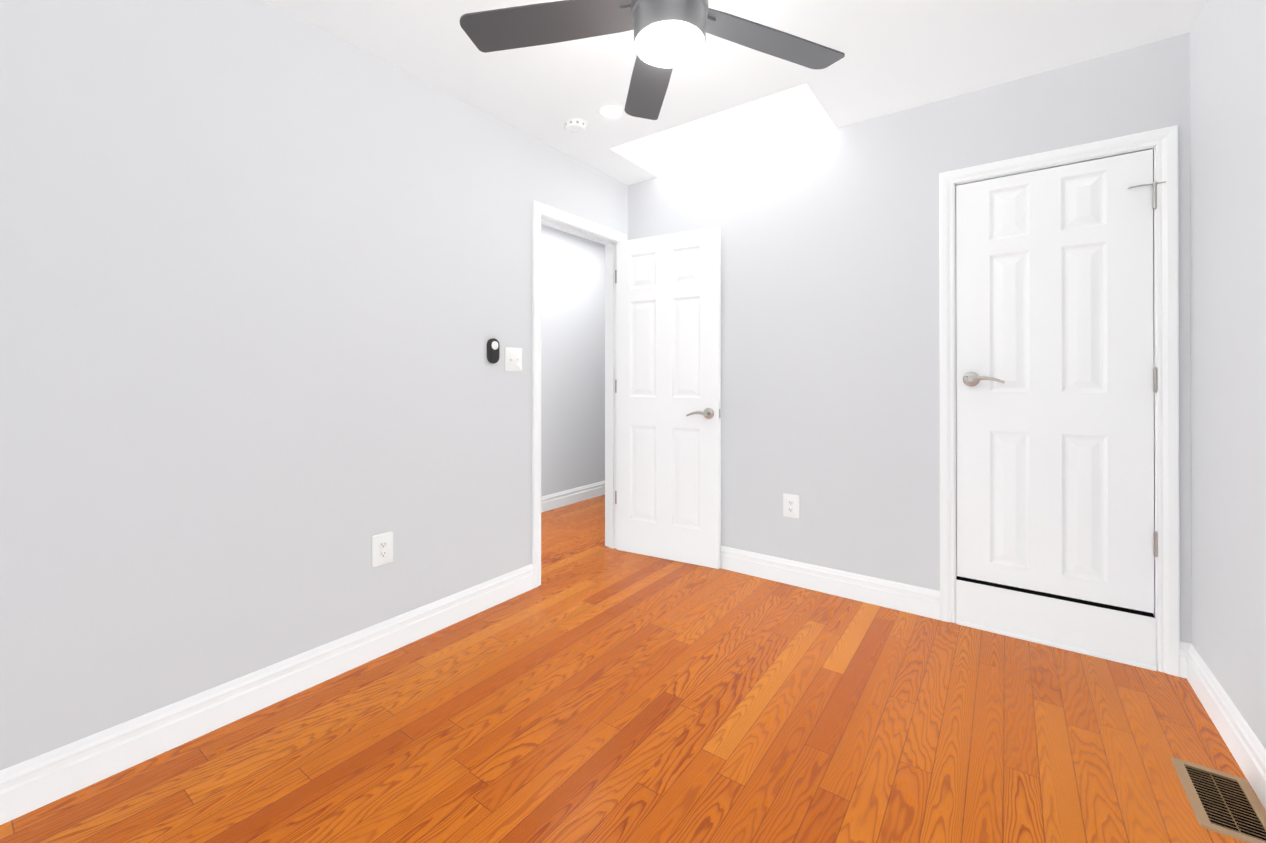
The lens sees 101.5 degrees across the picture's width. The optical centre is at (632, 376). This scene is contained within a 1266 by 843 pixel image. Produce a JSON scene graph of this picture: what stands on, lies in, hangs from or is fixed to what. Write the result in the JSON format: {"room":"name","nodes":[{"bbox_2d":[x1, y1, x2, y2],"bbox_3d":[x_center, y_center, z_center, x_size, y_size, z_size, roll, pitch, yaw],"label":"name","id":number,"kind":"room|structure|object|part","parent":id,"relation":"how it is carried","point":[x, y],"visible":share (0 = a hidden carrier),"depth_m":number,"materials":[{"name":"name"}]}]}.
{"room":"empty bedroom","nodes":[
{"label":"empty bedroom","id":0,"kind":"room"},
{"bbox_2d":[0,0,627,769],"bbox_3d":[-0.433,-0.082,3.078,0.115,2.460,5.400,0,0,36],"label":"wall","id":1,"kind":"structure","parent":0,"point":[264,280],"depth_m":1.73,"materials":[{"name":"white paint"}]},
{"bbox_2d":[0,564,533,824],"bbox_3d":[-1.182,1.079,1.926,0.017,0.131,2.181,0,0,36],"label":"baseboard","id":2,"kind":"structure","parent":1,"relation":"attached to","point":[34,783],"depth_m":1.69,"materials":[{"name":"white paint"}]},
{"bbox_2d":[372,531,392,566],"bbox_3d":[-1.035,0.712,2.138,0.009,0.127,0.089,0,0,36],"label":"outlet","id":3,"kind":"object","parent":1,"relation":"attached to","point":[382,549],"visible":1,"depth_m":2.13,"materials":[{"name":"white plastic"}]},
{"bbox_2d":[487,338,499,363],"bbox_3d":[-0.699,-0.131,2.594,0.022,0.127,0.068,0,0,36],"label":"remote","id":4,"kind":"object","parent":1,"relation":"attached to","point":[493,350],"visible":1,"depth_m":2.58,"materials":[{"name":"black plastic"}]},
{"bbox_2d":[504,347,521,371],"bbox_3d":[-0.620,-0.091,2.704,0.021,0.125,0.116,0,0,36],"label":"light switch","id":5,"kind":"object","parent":1,"relation":"attached to","point":[512,359],"visible":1,"depth_m":2.70,"materials":[{"name":"white plastic"}]},
{"bbox_2d":[532,200,626,587],"bbox_3d":[-0.350,0.093,3.193,0.151,2.109,0.843,0,0,36],"label":"door frame","id":6,"kind":"structure","parent":1,"relation":"attached to","point":[539,209],"depth_m":3.18,"materials":[{"name":"white paint"}]},
{"bbox_2d":[617,226,720,568],"bbox_3d":[0.194,0.122,3.230,0.715,2.028,0.116,0,0,29],"label":"entry door","id":7,"kind":"structure","parent":1,"relation":"in","point":[668,396],"depth_m":3.21,"materials":[{"name":"white paint"}]},
{"bbox_3d":[0.423,0.218,3.101,0.188,0.067,0.116,0,0,29],"label":"handle","id":8,"kind":"part","parent":7,"relation":"part of","materials":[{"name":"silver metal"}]},
{"bbox_2d":[541,224,604,496],"bbox_3d":[-1.344,-0.080,3.737,0.115,2.460,5.630,0,0,36],"label":"wall","id":9,"kind":"structure","parent":0,"point":[572,361],"depth_m":4.69,"materials":[{"name":"white paint"}]},
{"bbox_2d":[541,481,604,512],"bbox_3d":[-1.291,1.084,3.695,0.017,0.131,5.400,0,0,36],"label":"baseboard","id":10,"kind":"structure","parent":9,"relation":"attached to","point":[563,498],"depth_m":4.70,"materials":[{"name":"white paint"}]},
{"bbox_2d":[0,494,1265,842],"bbox_3d":[0.237,1.176,2.589,4.020,0.060,5.630,0,0,36],"label":"floor","id":11,"kind":"structure","parent":0,"point":[592,688],"depth_m":1.63,"materials":[{"name":"brown wood"}]},
{"bbox_2d":[1171,757,1265,842],"bbox_3d":[1.590,1.140,1.389,0.153,0.005,0.298,0,0,36],"label":"floor vent","id":12,"kind":"object","parent":11,"relation":"in","point":[1227,804],"visible":1,"depth_m":1.38,"materials":[{"name":"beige metal"}]},
{"bbox_2d":[266,0,1205,184],"bbox_3d":[0.237,-1.364,2.597,4.020,0.100,5.630,0,0,36],"label":"ceiling","id":13,"kind":"structure","parent":0,"point":[900,55],"depth_m":2.13,"materials":[{"name":"white paint"}]},
{"bbox_2d":[563,118,586,133],"bbox_3d":[-0.299,-1.295,2.683,0.124,0.036,0.124,0,0,36],"label":"smoke detector","id":14,"kind":"object","parent":13,"relation":"attached to","point":[575,126],"visible":1,"depth_m":2.65,"materials":[{"name":"white plastic"}]},
{"bbox_2d":[596,103,625,118],"bbox_3d":[-0.107,-1.312,2.551,0.150,0.004,0.150,0,0,36],"label":"recessed light","id":15,"kind":"object","parent":13,"relation":"in","point":[611,110],"visible":1,"depth_m":2.54,"materials":[{"name":"white plastic"}]},
{"bbox_2d":[460,0,844,119],"bbox_3d":[0.114,-1.162,1.555,1.305,0.310,1.287,0,0,36],"label":"ceiling fan","id":16,"kind":"object","parent":13,"relation":"hanging from","point":[669,35],"visible":1,"depth_m":1.66,"materials":[{"name":"grey wood"}]},
{"bbox_3d":[-0.260,-1.139,1.661,0.576,0.035,0.353,0,0,36],"label":"blade","id":17,"kind":"part","parent":16,"relation":"part of","materials":[{"name":"grey wood"}]},
{"bbox_3d":[0.067,-1.138,1.968,0.483,0.035,0.506,0,0,36],"label":"blade","id":18,"kind":"part","parent":16,"relation":"part of","materials":[{"name":"grey wood"}]},
{"bbox_3d":[0.459,-1.139,1.749,0.389,0.035,0.568,0,0,36],"label":"blade","id":19,"kind":"part","parent":16,"relation":"part of","materials":[{"name":"grey wood"}]},
{"bbox_2d":[629,84,825,161],"bbox_3d":[0.472,-1.673,2.854,1.180,0.520,0.570,0,0,36],"label":"skylight well","id":20,"kind":"object","parent":13,"relation":"attached to","point":[798,103],"visible":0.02,"depth_m":3.07,"materials":[{"name":"white paint"}]},
{"bbox_2d":[628,32,1191,642],"bbox_3d":[1.079,-0.083,2.796,2.665,2.460,0.115,0,0,36],"label":"wall","id":21,"kind":"structure","parent":0,"point":[830,328],"depth_m":2.66,"materials":[{"name":"white paint"}]},
{"bbox_2d":[783,493,798,517],"bbox_3d":[0.876,0.715,2.864,0.089,0.127,0.009,0,0,36],"label":"outlet","id":22,"kind":"object","parent":21,"relation":"attached to","point":[790,505],"visible":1,"depth_m":2.86,"materials":[{"name":"white plastic"}]},
{"bbox_2d":[954,146,1156,670],"bbox_3d":[1.806,0.113,2.260,0.701,2.064,0.131,0,0,36],"label":"door frame","id":23,"kind":"structure","parent":21,"relation":"attached to","point":[1114,633],"depth_m":2.18,"materials":[{"name":"white paint"}]},
{"bbox_2d":[939,125,1179,676],"bbox_3d":[1.771,0.090,2.213,0.791,2.109,0.018,0,0,36],"label":"trim","id":24,"kind":"structure","parent":21,"relation":"attached to","point":[1164,141],"depth_m":2.01,"materials":[{"name":"white paint"}]},
{"bbox_2d":[956,149,1165,612],"bbox_3d":[1.782,0.016,2.199,0.691,1.822,0.098,0,0,36],"label":"closet door","id":25,"kind":"structure","parent":21,"relation":"in","point":[1057,379],"depth_m":2.19,"materials":[{"name":"white paint"}]},
{"bbox_3d":[1.576,0.010,2.327,0.158,0.067,0.062,0,0,36],"label":"handle","id":26,"kind":"part","parent":25,"relation":"part of","materials":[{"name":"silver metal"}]},
{"bbox_2d":[1190,0,1265,748],"bbox_3d":[1.844,-0.087,1.483,0.115,2.460,5.315,0,0,36],"label":"wall","id":27,"kind":"structure","parent":0,"point":[1228,272],"depth_m":1.62,"materials":[{"name":"white paint"}]},
{"bbox_2d":[1180,641,1265,809],"bbox_3d":[1.202,1.075,0.719,0.034,0.131,3.100,0,0,36],"label":"baseboard","id":28,"kind":"structure","parent":27,"relation":"attached to","point":[1247,750],"depth_m":1.60,"materials":[{"name":"white paint"}]}
]}

